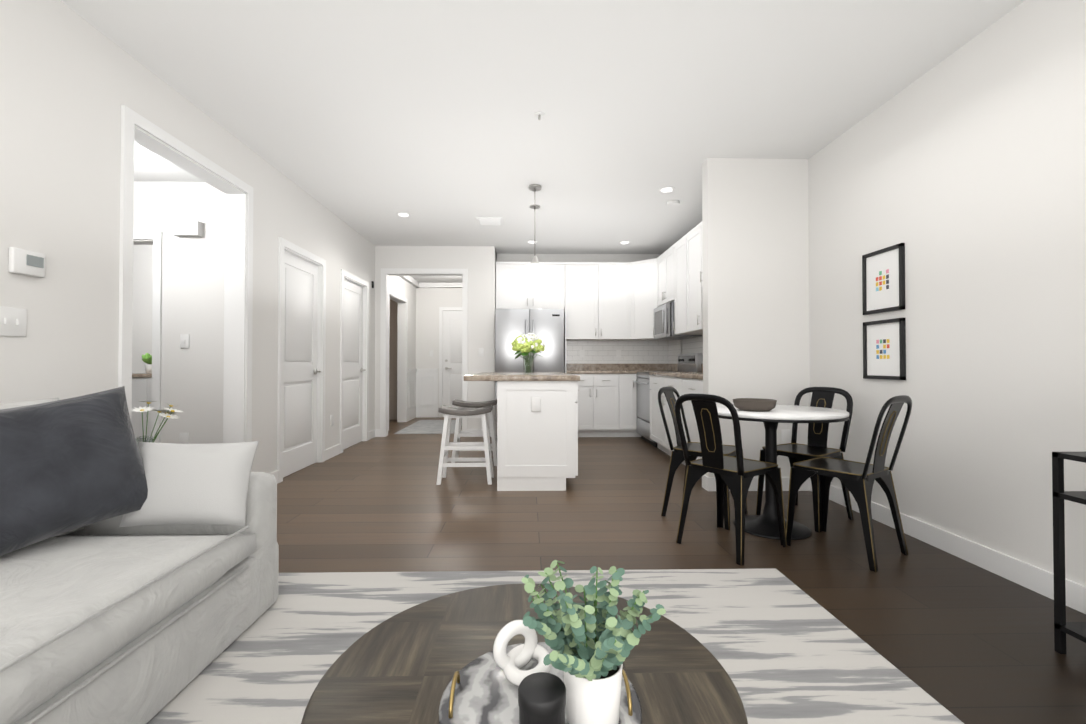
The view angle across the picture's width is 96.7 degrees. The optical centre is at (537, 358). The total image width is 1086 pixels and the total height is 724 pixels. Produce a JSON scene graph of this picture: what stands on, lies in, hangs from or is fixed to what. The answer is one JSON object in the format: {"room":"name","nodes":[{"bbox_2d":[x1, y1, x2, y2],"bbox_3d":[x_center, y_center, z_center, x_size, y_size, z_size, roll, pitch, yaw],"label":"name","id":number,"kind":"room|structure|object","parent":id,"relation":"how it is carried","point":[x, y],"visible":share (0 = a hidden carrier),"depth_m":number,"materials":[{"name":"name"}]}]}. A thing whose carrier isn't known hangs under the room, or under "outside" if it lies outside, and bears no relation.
{"room":"living room","nodes":[
{"label":"living room","id":0,"kind":"room"},
{"bbox_2d":[128,401,182,443],"bbox_3d":[-1.754,0.613,2.283,0.432,0.830,0.406,0,-1,-1],"label":"flowers","id":1,"kind":"object","parent":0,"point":[167,412],"visible":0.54,"depth_m":2.26,"materials":[{"name":"white plant"}]},
{"bbox_2d":[132,181,224,443],"bbox_3d":[-3.672,-0.240,4.024,2.630,2.600,0.120,0,-1,-1],"label":"wall","id":2,"kind":"structure","parent":0,"point":[192,381],"depth_m":3.96,"materials":[{"name":"white paint"}]},
{"bbox_2d":[133,232,162,442],"bbox_3d":[-3.192,0.010,4.022,1.670,2.100,0.139,0,-1,-1],"label":"trim","id":3,"kind":"structure","parent":2,"relation":"attached to","point":[155,239],"depth_m":3.96,"materials":[{"name":"white wood"}]},
{"bbox_2d":[179,433,188,443],"bbox_3d":[-2.906,0.669,3.965,0.072,0.115,0.007,0,-1,-1],"label":"electrical outlet","id":4,"kind":"object","parent":2,"relation":"attached to","point":[183,437],"depth_m":3.96,"materials":[{"name":"white plastic"}]},
{"bbox_2d":[180,334,188,347],"bbox_3d":[-2.906,-0.141,3.972,0.072,0.115,0.014,0,-1,-1],"label":"light switch","id":5,"kind":"object","parent":2,"relation":"attached to","point":[184,338],"depth_m":3.97,"materials":[{"name":"white plastic"}]},
{"bbox_2d":[173,220,202,236],"bbox_3d":[-2.865,-1.061,3.956,0.200,0.120,0.070,0,-1,-1],"label":"door chime","id":6,"kind":"object","parent":2,"relation":"attached to","point":[183,228],"depth_m":3.92,"materials":[{"name":"white plastic"}]},
{"bbox_2d":[0,0,415,473],"bbox_3d":[-2.271,-0.284,3.278,0.140,2.670,12.070,0,-1,-1],"label":"wall","id":7,"kind":"structure","parent":0,"point":[71,81],"depth_m":2.35,"materials":[{"name":"white paint"}]},
{"bbox_2d":[0,306,26,336],"bbox_3d":[-2.167,-0.150,1.990,0.013,0.118,0.101,0,-1,-1],"label":"switch plate","id":8,"kind":"object","parent":7,"relation":"attached to","point":[13,321],"visible":1,"depth_m":1.99,"materials":[{"name":"white plastic"}]},
{"bbox_2d":[8,247,44,277],"bbox_3d":[-2.162,-0.405,2.047,0.024,0.105,0.135,0,-1,-1],"label":"thermostat","id":9,"kind":"object","parent":7,"relation":"attached to","point":[26,262],"visible":0.96,"depth_m":2.03,"materials":[{"name":"white plastic"}]},
{"bbox_2d":[118,105,415,482],"bbox_3d":[-2.268,-0.135,3.217,0.179,2.370,11.950,0,-1,-1],"label":"trim","id":10,"kind":"structure","parent":7,"relation":"attached to","point":[301,355],"depth_m":4.32,"materials":[{"name":"white wood"}]},
{"bbox_2d":[330,415,333,425],"bbox_3d":[-2.239,0.675,5.253,0.007,0.115,0.072,0,-1,-1],"label":"electrical outlet","id":11,"kind":"object","parent":7,"relation":"attached to","point":[331,420],"visible":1,"depth_m":5.23,"materials":[{"name":"white plastic"}]},
{"bbox_2d":[399,276,418,417],"bbox_3d":[-2.255,-0.170,8.029,0.090,2.560,2.330,0,-1,-1],"label":"trim","id":12,"kind":"structure","parent":7,"relation":"attached to","point":[413,374],"depth_m":8.89,"materials":[{"name":"white wood"}]},
{"bbox_2d":[389,299,397,419],"bbox_3d":[-3.313,-0.215,8.882,1.710,2.670,0.120,0,-1,-1],"label":"door","id":13,"kind":"structure","parent":0,"point":[393,305],"depth_m":8.83,"materials":[{"name":"brown paint"}]},
{"bbox_2d":[375,246,496,428],"bbox_3d":[-1.443,-0.238,6.986,1.670,2.670,0.450,0,-1,-1],"label":"wall","id":14,"kind":"structure","parent":0,"point":[478,263],"depth_m":6.77,"materials":[{"name":"white paint"}]},
{"bbox_2d":[375,268,490,436],"bbox_3d":[-1.433,-0.080,6.811,1.656,2.350,0.139,0,-1,-1],"label":"trim","id":15,"kind":"structure","parent":14,"relation":"attached to","point":[382,431],"depth_m":6.75,"materials":[{"name":"white wood"}]},
{"bbox_2d":[479,348,483,355],"bbox_3d":[-0.793,-0.086,6.765,0.072,0.115,0.014,0,-1,-1],"label":"light switch","id":16,"kind":"object","parent":14,"relation":"attached to","point":[481,351],"visible":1,"depth_m":6.76,"materials":[{"name":"white plastic"}]},
{"bbox_2d":[496,262,559,309],"bbox_3d":[-0.108,-1.040,7.072,0.987,0.676,0.348,0,-1,-1],"label":"upper cabinet","id":17,"kind":"object","parent":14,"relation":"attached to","point":[513,291],"depth_m":6.90,"materials":[{"name":"white wood"}]},
{"bbox_2d":[416,288,461,416],"bbox_3d":[-1.566,-0.210,9.269,1.800,2.670,0.120,0,-1,-1],"label":"wall","id":18,"kind":"structure","parent":0,"point":[430,302],"depth_m":9.20,"materials":[{"name":"white paint"}]},
{"bbox_2d":[419,282,461,417],"bbox_3d":[-1.444,-0.155,9.204,1.580,2.560,0.126,0,-1,-1],"label":"trim","id":19,"kind":"structure","parent":18,"relation":"attached to","point":[422,393],"depth_m":9.21,"materials":[{"name":"white wood"}]},
{"bbox_2d":[60,0,1024,282],"bbox_3d":[-1.357,-1.591,3.579,7.700,0.250,13.000,0,-1,-1],"label":"ceiling","id":20,"kind":"structure","parent":0,"point":[368,118],"depth_m":2.94,"materials":[{"name":"white paint"}]},
{"bbox_2d":[396,212,409,216],"bbox_3d":[-1.484,-1.588,5.337,0.149,0.012,0.149,1,-1,-40],"label":"recessed light","id":21,"kind":"object","parent":20,"relation":"in","point":[403,214],"depth_m":5.31,"materials":[{"name":"white plastic"}]},
{"bbox_2d":[476,217,503,225],"bbox_3d":[-0.549,-1.582,5.596,0.300,0.017,0.300,0,-1,-1],"label":"ceiling vent","id":22,"kind":"object","parent":20,"relation":"in","point":[489,221],"visible":1,"depth_m":5.57,"materials":[{"name":"white metal"}]},
{"bbox_2d":[528,184,540,288],"bbox_3d":[-0.026,-1.125,4.501,0.120,0.958,0.120,0,-1,-1],"label":"pendant light","id":23,"kind":"object","parent":20,"relation":"hanging from","point":[534,277],"visible":1,"depth_m":4.47,"materials":[{"name":"white glass"}]},
{"bbox_2d":[534,112,544,119],"bbox_3d":[0.011,-1.603,3.207,0.069,0.035,0.069,0,-1,-13],"label":"sprinkler","id":24,"kind":"object","parent":20,"relation":"attached to","point":[539,115],"depth_m":3.20,"materials":[{"name":"white plastic"}]},
{"bbox_2d":[659,186,674,192],"bbox_3d":[1.223,-1.597,4.573,0.149,0.012,0.149,0,-1,-7],"label":"recessed light","id":25,"kind":"object","parent":20,"relation":"in","point":[666,189],"depth_m":4.55,"materials":[{"name":"white"}]},
{"bbox_2d":[667,200,679,206],"bbox_3d":[1.385,-1.582,4.936,0.129,0.034,0.129,0,-1,-7],"label":"smoke detector","id":26,"kind":"object","parent":20,"relation":"attached to","point":[670,203],"depth_m":4.90,"materials":[{"name":"white plastic"}]},
{"bbox_2d":[497,254,660,261],"bbox_3d":[0.625,-0.234,7.324,2.720,2.670,0.140,0,-1,-1],"label":"wall","id":27,"kind":"structure","parent":0,"point":[572,257],"depth_m":7.27,"materials":[{"name":"white paint"}]},
{"bbox_2d":[560,262,627,341],"bbox_3d":[0.850,-0.825,7.071,1.054,1.105,0.385,0,-1,-1],"label":"upper cabinet","id":28,"kind":"object","parent":27,"relation":"attached to","point":[593,295],"depth_m":6.92,"materials":[{"name":"white wood"}]},
{"bbox_2d":[564,362,667,369],"bbox_3d":[1.172,0.131,7.248,1.592,0.100,0.020,0,-1,-1],"label":"backsplash","id":29,"kind":"structure","parent":27,"relation":"attached to","point":[567,365],"depth_m":7.24,"materials":[{"name":"brown stone"}]},
{"bbox_2d":[628,258,655,341],"bbox_3d":[1.639,-0.827,6.940,0.705,1.105,0.679,0,-1,-1],"label":"upper cabinet","id":30,"kind":"object","parent":27,"relation":"attached to","point":[629,327],"depth_m":6.83,"materials":[{"name":"white wood"}]},
{"bbox_2d":[656,246,671,305],"bbox_3d":[1.829,-1.050,6.277,0.352,0.676,0.785,0,-1,-1],"label":"upper cabinet","id":31,"kind":"object","parent":0,"relation":"attached to","point":[664,261],"depth_m":6.29,"materials":[{"name":"white wood"}]},
{"bbox_2d":[652,302,687,341],"bbox_3d":[1.802,-0.474,6.354,0.402,0.424,0.590,0,-1,-1],"label":"upper cabinet","id":32,"kind":"object","parent":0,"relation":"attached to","point":[657,311],"depth_m":6.48,"materials":[{"name":"white wood"}]},
{"bbox_2d":[654,302,701,339],"bbox_3d":[1.786,-0.475,6.267,0.437,0.425,0.763,0,-1,-1],"label":"microwave","id":33,"kind":"object","parent":32,"relation":"in","point":[664,314],"depth_m":6.08,"materials":[{"name":"silver metal"}]},
{"bbox_2d":[672,236,683,333],"bbox_3d":[1.842,-0.843,5.652,0.352,1.105,0.584,0,-1,-1],"label":"upper cabinet","id":34,"kind":"object","parent":0,"relation":"attached to","point":[678,248],"depth_m":5.73,"materials":[{"name":"white wood"}]},
{"bbox_2d":[277,417,1085,723],"bbox_3d":[-1.357,1.104,3.545,7.700,0.100,13.000,0,-1,-1],"label":"floor","id":35,"kind":"structure","parent":0,"point":[964,641],"depth_m":2.63,"materials":[{"name":"brown wood"}]},
{"bbox_2d":[131,377,151,441],"bbox_3d":[-4.258,0.632,4.991,0.958,0.880,0.541,0,-1,-1],"label":"base cabinet","id":36,"kind":"object","parent":35,"relation":"on","point":[142,387],"depth_m":4.73,"materials":[{"name":"white wood"}]},
{"bbox_2d":[132,373,151,376],"bbox_3d":[-4.062,0.174,4.998,1.370,0.036,0.545,0,-1,-1],"label":"countertop","id":37,"kind":"structure","parent":36,"relation":"on","point":[133,374],"depth_m":4.73,"materials":[{"name":"brown stone"}]},
{"bbox_2d":[142,353,151,372],"bbox_3d":[-3.944,0.046,4.936,0.180,0.217,0.178,0,-1,-1],"label":"plant","id":38,"kind":"object","parent":37,"relation":"on","point":[147,358],"visible":0.6,"depth_m":4.90,"materials":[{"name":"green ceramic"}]},
{"bbox_2d":[394,420,461,433],"bbox_3d":[-1.671,1.103,7.840,0.850,0.008,1.700,0,-1,-1],"label":"runner rug","id":39,"kind":"object","parent":35,"relation":"on","point":[427,427],"visible":0.79,"depth_m":7.53,"materials":[{"name":"grey fabric"}]},
{"bbox_2d":[436,405,493,484],"bbox_3d":[-0.620,0.740,4.195,0.464,0.645,0.284,0,-1,-1],"label":"stool","id":40,"kind":"object","parent":35,"relation":"on","point":[450,413],"visible":1,"depth_m":4.09,"materials":[{"name":"white wood"}]},
{"bbox_2d":[451,399,496,465],"bbox_3d":[-0.636,0.749,4.945,0.464,0.645,0.284,0,-1,-1],"label":"stool","id":41,"kind":"object","parent":35,"relation":"on","point":[458,433],"visible":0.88,"depth_m":4.83,"materials":[{"name":"white wood"}]},
{"bbox_2d":[495,309,563,435],"bbox_3d":[-0.115,0.215,6.831,0.930,1.760,0.758,0,-1,-1],"label":"fridge","id":42,"kind":"object","parent":35,"relation":"on","point":[546,326],"visible":0.54,"depth_m":6.51,"materials":[{"name":"silver metal"}]},
{"bbox_2d":[496,380,579,490],"bbox_3d":[-0.002,0.629,4.637,0.675,0.878,1.585,0,-1,-1],"label":"kitchen island","id":43,"kind":"object","parent":35,"relation":"on","point":[537,431],"depth_m":3.86,"materials":[{"name":"white wood"}]},
{"bbox_2d":[464,372,579,379],"bbox_3d":[-0.142,0.169,4.647,0.925,0.042,1.640,0,-1,-1],"label":"island countertop","id":44,"kind":"structure","parent":43,"relation":"on","point":[484,375],"depth_m":3.84,"materials":[{"name":"brown stone"}]},
{"bbox_2d":[511,333,544,373],"bbox_3d":[-0.087,-0.048,4.500,0.317,0.385,0.250,0,-1,-1],"label":"flower arrangement","id":45,"kind":"object","parent":44,"relation":"on","point":[523,345],"visible":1,"depth_m":4.45,"materials":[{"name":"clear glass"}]},
{"bbox_2d":[147,568,963,723],"bbox_3d":[-0.338,1.008,0.252,3.100,0.008,4.170,0,-1,-1],"label":"rug","id":46,"kind":"object","parent":35,"relation":"on","point":[779,646],"visible":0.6,"depth_m":1.73,"materials":[{"name":"fabric"}]},
{"bbox_2d":[0,386,278,723],"bbox_3d":[-1.571,0.544,0.347,1.070,0.916,3.380,0,-1,-1],"label":"sofa","id":47,"kind":"object","parent":46,"relation":"on","point":[139,583],"visible":1,"depth_m":1.51,"materials":[{"name":"fabric"}]},
{"bbox_2d":[301,584,747,723],"bbox_3d":[-0.023,0.816,0.946,0.804,0.389,0.804,0,-1,-1],"label":"coffee table","id":48,"kind":"object","parent":46,"relation":"on","point":[403,667],"visible":0.62,"depth_m":0.97,"materials":[{"name":"brown wood"}]},
{"bbox_2d":[439,642,641,723],"bbox_3d":[0.004,0.589,0.849,0.350,0.060,0.350,0,-1,-1],"label":"marble tray","id":49,"kind":"object","parent":48,"relation":"on","point":[482,689],"visible":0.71,"depth_m":0.85,"materials":[{"name":"white stone"}]},
{"bbox_2d":[493,620,550,685],"bbox_3d":[-0.029,0.549,0.912,0.110,0.093,0.092,0,-1,-1],"label":"knot sculpture","id":50,"kind":"object","parent":49,"relation":"on","point":[512,662],"visible":0.92,"depth_m":0.91,"materials":[{"name":"white ceramic"}]},
{"bbox_2d":[518,672,565,723],"bbox_3d":[0.007,0.547,0.735,0.073,0.094,0.073,0,-1,-1],"label":"candle","id":51,"kind":"object","parent":49,"relation":"on","point":[541,697],"visible":1,"depth_m":0.71,"materials":[{"name":"black wax"}]},
{"bbox_2d":[521,560,665,723],"bbox_3d":[0.091,0.477,0.787,0.236,0.235,0.237,0,-1,-1],"label":"potted plant","id":52,"kind":"object","parent":49,"relation":"on","point":[591,642],"visible":1,"depth_m":0.78,"materials":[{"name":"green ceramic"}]},
{"bbox_2d":[574,374,623,436],"bbox_3d":[0.777,0.657,6.924,0.778,0.880,0.638,0,-1,-1],"label":"base cabinet","id":53,"kind":"object","parent":35,"relation":"on","point":[600,402],"depth_m":6.61,"materials":[{"name":"white wood"}]},
{"bbox_2d":[564,370,631,373],"bbox_3d":[1.179,0.197,6.935,1.592,0.040,0.645,0,-1,-1],"label":"countertop","id":54,"kind":"structure","parent":53,"relation":"on","point":[566,371],"depth_m":6.61,"materials":[{"name":"brown stone"}]},
{"bbox_2d":[624,374,631,436],"bbox_3d":[1.198,0.657,6.933,0.295,0.880,0.638,0,-1,-1],"label":"base cabinet","id":55,"kind":"object","parent":35,"relation":"on","point":[627,377],"depth_m":6.62,"materials":[{"name":"white wood"}]},
{"bbox_2d":[632,370,647,441],"bbox_3d":[1.654,0.640,6.212,0.697,0.896,0.837,0,-1,-1],"label":"stove","id":56,"kind":"object","parent":35,"relation":"on","point":[639,379],"depth_m":6.44,"materials":[{"name":"white metal"}]},
{"bbox_2d":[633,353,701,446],"bbox_3d":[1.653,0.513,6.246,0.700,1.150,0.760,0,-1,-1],"label":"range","id":57,"kind":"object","parent":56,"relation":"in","point":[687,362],"depth_m":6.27,"materials":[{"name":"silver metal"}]},
{"bbox_2d":[648,374,679,455],"bbox_3d":[1.698,0.635,5.203,0.658,0.880,1.304,0,-1,-1],"label":"base cabinet","id":58,"kind":"object","parent":35,"relation":"on","point":[657,436],"depth_m":5.43,"materials":[{"name":"white wood"}]},
{"bbox_2d":[644,370,702,377],"bbox_3d":[1.692,0.176,5.313,0.666,0.040,2.635,0,-1,-1],"label":"countertop","id":59,"kind":"structure","parent":58,"relation":"on","point":[679,373],"depth_m":5.30,"materials":[{"name":"brown stone"}]},
{"bbox_2d":[680,378,702,465],"bbox_3d":[1.716,0.624,4.331,0.658,0.880,0.682,0,-1,-1],"label":"base cabinet","id":60,"kind":"object","parent":35,"relation":"on","point":[687,385],"depth_m":4.38,"materials":[{"name":"white wood"}]},
{"bbox_2d":[658,386,747,529],"bbox_3d":[1.101,0.624,3.255,0.490,0.854,0.415,-1,-1,38],"label":"dining chair","id":61,"kind":"object","parent":35,"relation":"on","point":[677,456],"visible":0.56,"depth_m":3.21,"materials":[{"name":"black metal"}]},
{"bbox_2d":[675,393,786,565],"bbox_3d":[1.061,0.617,2.699,0.490,0.854,0.415,1,-1,-37],"label":"dining chair","id":62,"kind":"object","parent":35,"relation":"on","point":[737,473],"visible":1,"depth_m":2.61,"materials":[{"name":"black metal"}]},
{"bbox_2d":[716,404,848,539],"bbox_3d":[1.445,0.681,2.988,0.820,0.732,0.820,0,-1,-1],"label":"dining table","id":63,"kind":"object","parent":35,"relation":"on","point":[765,524],"visible":0.6,"depth_m":2.89,"materials":[{"name":"stone"}]},
{"bbox_2d":[733,398,776,411],"bbox_3d":[1.307,0.280,2.910,0.244,0.064,0.244,0,-1,-1],"label":"bowl","id":64,"kind":"object","parent":63,"relation":"on","point":[752,404],"visible":1,"depth_m":2.83,"materials":[{"name":"grey stone"}]},
{"bbox_2d":[756,387,853,532],"bbox_3d":[1.782,0.623,3.206,0.490,0.854,0.415,0,-1,-33],"label":"dining chair","id":65,"kind":"object","parent":35,"relation":"on","point":[793,451],"visible":0.77,"depth_m":3.22,"materials":[{"name":"black metal"}]},
{"bbox_2d":[786,395,911,571],"bbox_3d":[1.693,0.616,2.623,0.415,0.854,0.490,0,-1,-34],"label":"dining chair","id":66,"kind":"object","parent":35,"relation":"on","point":[856,479],"visible":0.98,"depth_m":2.54,"materials":[{"name":"black metal"}]},
{"bbox_2d":[1052,452,1085,653],"bbox_3d":[2.026,0.673,1.040,0.380,0.700,1.340,0,-1,-1],"label":"console table","id":67,"kind":"object","parent":35,"relation":"on","point":[1063,627],"visible":1,"depth_m":1.69,"materials":[{"name":"black metal"}]},
{"bbox_2d":[664,302,702,337],"bbox_3d":[1.810,-0.478,5.973,0.402,0.424,0.173,0,-1,-1],"label":"upper cabinet","id":68,"kind":"object","parent":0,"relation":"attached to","point":[667,305],"depth_m":5.94,"materials":[{"name":"white wood"}]},
{"bbox_2d":[684,222,702,333],"bbox_3d":[1.852,-0.849,5.192,0.352,1.105,0.585,0,-1,-1],"label":"upper cabinet","id":69,"kind":"object","parent":0,"relation":"attached to","point":[693,254],"depth_m":5.21,"materials":[{"name":"white wood"}]},
{"bbox_2d":[702,158,809,476],"bbox_3d":[1.776,-0.276,3.938,0.820,2.670,0.120,0,-1,-1],"label":"wall","id":70,"kind":"structure","parent":0,"point":[755,231],"depth_m":3.88,"materials":[{"name":"white paint"}]},
{"bbox_2d":[668,362,702,369],"bbox_3d":[2.000,0.110,5.629,0.036,0.100,3.252,0,-1,-1],"label":"backsplash","id":71,"kind":"structure","parent":70,"relation":"attached to","point":[671,365],"depth_m":6.85,"materials":[{"name":"brown stone"}]},
{"bbox_2d":[702,475,809,490],"bbox_3d":[1.758,1.004,3.864,0.810,0.108,0.034,0,-1,-1],"label":"baseboard","id":72,"kind":"structure","parent":70,"relation":"attached to","point":[708,483],"depth_m":3.85,"materials":[{"name":"white wood"}]},
{"bbox_2d":[781,429,789,443],"bbox_3d":[1.987,0.628,3.867,0.072,0.115,0.007,0,-1,-1],"label":"outlet","id":73,"kind":"object","parent":70,"relation":"attached to","point":[785,436],"visible":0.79,"depth_m":3.86,"materials":[{"name":"white plastic"}]},
{"bbox_2d":[808,0,1085,585],"bbox_3d":[2.324,-0.317,0.673,0.140,2.670,6.670,0,-1,-1],"label":"wall","id":74,"kind":"structure","parent":0,"point":[960,172],"depth_m":2.43,"materials":[{"name":"white paint"}]},
{"bbox_2d":[862,243,904,314],"bbox_3d":[2.193,-0.492,3.069,0.021,0.400,0.340,0,-1,-1],"label":"picture frame","id":75,"kind":"object","parent":74,"relation":"attached to","point":[883,280],"visible":0.96,"depth_m":3.05,"materials":[{"name":"black"}]},
{"bbox_2d":[863,318,905,379],"bbox_3d":[2.193,-0.055,3.063,0.021,0.375,0.340,0,-1,-1],"label":"picture frame","id":76,"kind":"object","parent":74,"relation":"attached to","point":[884,349],"visible":0.98,"depth_m":3.04,"materials":[{"name":"black"}]},
{"bbox_2d":[810,479,1085,613],"bbox_3d":[2.248,0.963,0.596,0.014,0.108,6.550,0,-1,-1],"label":"baseboard","id":77,"kind":"structure","parent":74,"relation":"attached to","point":[1030,576],"depth_m":2.40,"materials":[{"name":"white wood"}]}
]}

